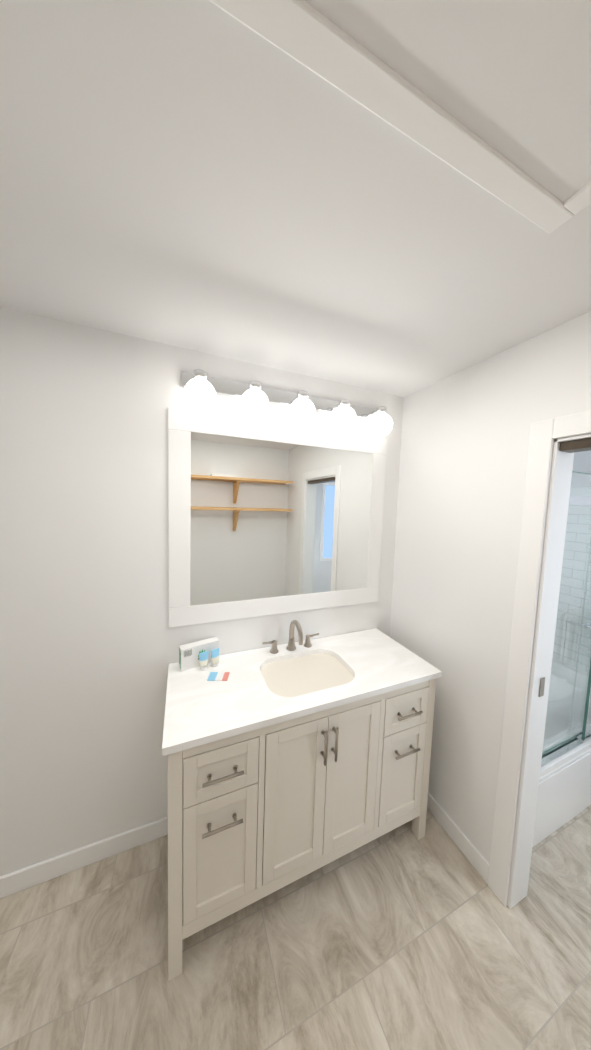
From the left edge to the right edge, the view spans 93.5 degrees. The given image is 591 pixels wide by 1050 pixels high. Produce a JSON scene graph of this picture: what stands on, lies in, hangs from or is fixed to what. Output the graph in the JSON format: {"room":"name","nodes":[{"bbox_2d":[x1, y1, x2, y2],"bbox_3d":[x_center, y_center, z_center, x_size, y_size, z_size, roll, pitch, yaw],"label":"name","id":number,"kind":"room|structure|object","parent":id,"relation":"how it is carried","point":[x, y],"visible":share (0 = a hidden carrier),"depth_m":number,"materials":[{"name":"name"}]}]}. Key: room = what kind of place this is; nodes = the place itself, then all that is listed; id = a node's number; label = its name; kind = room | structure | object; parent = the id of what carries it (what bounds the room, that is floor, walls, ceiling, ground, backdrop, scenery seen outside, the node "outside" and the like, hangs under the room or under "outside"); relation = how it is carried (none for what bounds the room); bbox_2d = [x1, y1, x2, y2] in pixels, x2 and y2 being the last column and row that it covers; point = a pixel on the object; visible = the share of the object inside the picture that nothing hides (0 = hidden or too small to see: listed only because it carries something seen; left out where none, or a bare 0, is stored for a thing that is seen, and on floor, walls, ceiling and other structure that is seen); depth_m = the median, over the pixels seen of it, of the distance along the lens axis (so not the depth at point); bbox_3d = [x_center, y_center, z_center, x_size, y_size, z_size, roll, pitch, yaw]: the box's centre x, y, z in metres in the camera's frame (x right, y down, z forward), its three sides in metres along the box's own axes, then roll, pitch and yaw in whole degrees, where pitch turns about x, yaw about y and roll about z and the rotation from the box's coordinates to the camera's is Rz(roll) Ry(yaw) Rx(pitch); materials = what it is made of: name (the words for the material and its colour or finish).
{"room":"bathroom","nodes":[
{"label":"bathroom","id":0,"kind":"room"},
{"bbox_2d":[0,307,403,875],"bbox_3d":[-0.624,0.389,1.424,2.860,2.450,0.100,0,5,-22],"label":"wall","id":1,"kind":"structure","parent":0,"point":[91,641],"depth_m":1.25,"materials":[{"name":"white paint"}]},
{"bbox_2d":[0,817,167,898],"bbox_3d":[-1.269,1.566,1.203,1.300,0.095,0.013,0,5,-22],"label":"baseboard","id":2,"kind":"structure","parent":1,"relation":"attached to","point":[39,873],"depth_m":1.30,"materials":[{"name":"white paint"}]},
{"bbox_2d":[168,407,386,627],"bbox_3d":[-0.023,-0.020,1.572,1.268,1.056,0.012,0,5,-22],"label":"vanity mirror","id":3,"kind":"object","parent":1,"relation":"attached to","point":[267,518],"visible":1,"depth_m":1.51,"materials":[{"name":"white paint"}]},
{"bbox_2d":[182,369,392,436],"bbox_3d":[0.025,-0.613,1.452,1.142,0.187,0.172,0,5,-22],"label":"vanity light bar","id":4,"kind":"object","parent":1,"relation":"attached to","point":[201,388],"visible":1,"depth_m":1.39,"materials":[{"name":"white glass"}]},
{"bbox_2d":[0,805,590,1049],"bbox_3d":[0.543,1.730,0.829,4.570,0.060,2.300,0,5,-22],"label":"floor","id":5,"kind":"structure","parent":0,"point":[402,937],"depth_m":1.07,"materials":[{"name":"tile"}]},
{"bbox_2d":[162,676,441,980],"bbox_3d":[0.041,1.190,1.420,1.242,0.895,0.534,0,5,-22],"label":"bathroom vanity","id":6,"kind":"object","parent":5,"relation":"on","point":[285,766],"depth_m":1.14,"materials":[{"name":"beige paint"}]},
{"bbox_2d":[162,628,441,751],"bbox_3d":[0.052,0.730,1.395,1.272,0.027,0.513,0,5,-22],"label":"countertop","id":7,"kind":"structure","parent":6,"relation":"on","point":[198,709],"depth_m":1.25,"materials":[{"name":"white stone"}]},
{"bbox_2d":[179,637,218,671],"bbox_3d":[-0.481,0.644,1.396,0.186,0.108,0.046,-1,5,-35],"label":"box","id":8,"kind":"object","parent":7,"relation":"on","point":[189,655],"visible":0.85,"depth_m":1.36,"materials":[{"name":"white cardboard"}]},
{"bbox_2d":[199,651,208,670],"bbox_3d":[-0.447,0.660,1.356,0.045,0.084,0.034,0,5,-22],"label":"tube","id":9,"kind":"object","parent":7,"relation":"on","point":[203,659],"visible":0.98,"depth_m":1.34,"materials":[{"name":"white"}]},
{"bbox_2d":[211,648,218,666],"bbox_3d":[-0.401,0.659,1.387,0.043,0.084,0.035,0,5,-22],"label":"tube","id":10,"kind":"object","parent":7,"relation":"on","point":[214,657],"visible":1,"depth_m":1.38,"materials":[{"name":"white"}]},
{"bbox_2d":[207,672,229,680],"bbox_3d":[-0.359,0.708,1.300,0.090,0.004,0.060,2,4,-2],"label":"packet","id":11,"kind":"object","parent":7,"relation":"on","point":[218,676],"visible":1,"depth_m":1.30,"materials":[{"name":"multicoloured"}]},
{"bbox_2d":[262,620,318,653],"bbox_3d":[0.000,0.611,1.517,0.341,0.186,0.167,0,5,-22],"label":"faucet","id":12,"kind":"object","parent":7,"relation":"on","point":[291,646],"visible":1,"depth_m":1.55,"materials":[{"name":"silver metal"}]},
{"bbox_2d":[262,652,349,695],"bbox_3d":[0.054,0.814,1.387,0.448,0.164,0.327,0,5,-22],"label":"sink","id":13,"kind":"object","parent":7,"relation":"in","point":[301,672],"depth_m":1.40,"materials":[{"name":"beige ceramic"}]},
{"bbox_2d":[532,658,590,846],"bbox_3d":[1.606,1.412,1.954,1.532,0.470,0.756,0,5,-22],"label":"bathtub","id":14,"kind":"object","parent":5,"relation":"on","point":[564,793],"visible":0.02,"depth_m":1.55,"materials":[{"name":"white ceramic"}]},
{"bbox_2d":[541,471,590,766],"bbox_3d":[1.770,0.475,1.555,1.535,1.466,0.169,0,5,-22],"label":"shower door","id":15,"kind":"structure","parent":14,"relation":"on","point":[559,749],"depth_m":1.47,"materials":[{"name":"clear glass"}]},
{"bbox_2d":[0,0,590,396],"bbox_3d":[0.623,-0.765,0.638,4.570,0.072,2.300,0,5,-22],"label":"ceiling","id":16,"kind":"structure","parent":0,"point":[392,197],"depth_m":0.60,"materials":[{"name":"white paint"}]},
{"bbox_2d":[390,311,590,904],"bbox_3d":[1.087,0.480,0.940,0.060,2.450,2.100,0,5,-22],"label":"wall","id":17,"kind":"structure","parent":0,"point":[465,436],"depth_m":1.38,"materials":[{"name":"white paint"}]},
{"bbox_2d":[427,792,489,883],"bbox_3d":[0.753,1.598,1.636,0.030,0.095,0.748,0,5,-22],"label":"baseboard","id":18,"kind":"structure","parent":17,"relation":"attached to","point":[455,833],"depth_m":1.43,"materials":[{"name":"white paint"}]},
{"bbox_2d":[488,410,590,908],"bbox_3d":[1.154,0.665,0.856,0.152,2.098,0.840,0,5,-22],"label":"door frame","id":19,"kind":"structure","parent":17,"relation":"attached to","point":[545,435],"depth_m":1.16,"materials":[{"name":"white paint"}]},
{"bbox_2d":[539,438,590,696],"bbox_3d":[1.157,0.227,0.818,0.073,1.037,0.660,0,5,-22],"label":"track rail","id":20,"kind":"object","parent":17,"relation":"attached to","point":[581,445],"visible":1,"depth_m":1.04,"materials":[{"name":"grey metal"}]},
{"bbox_2d":[571,450,590,485],"bbox_3d":[2.651,0.481,1.580,0.100,2.450,2.100,0,5,-22],"label":"wall","id":21,"kind":"structure","parent":0,"point":[582,461],"depth_m":2.25,"materials":[{"name":"white paint"}]},
{"bbox_3d":[1.491,0.390,2.290,1.710,2.450,0.100,0,5,-22],"label":"wall","id":22,"kind":"structure","parent":0,"visible":0},
{"bbox_2d":[553,485,590,672],"bbox_3d":[1.631,0.469,1.895,1.549,1.560,0.744,0,5,-22],"label":"shower wall tile","id":23,"kind":"structure","parent":22,"relation":"attached to","point":[582,577],"depth_m":2.28,"materials":[{"name":"white tile"}]}
]}

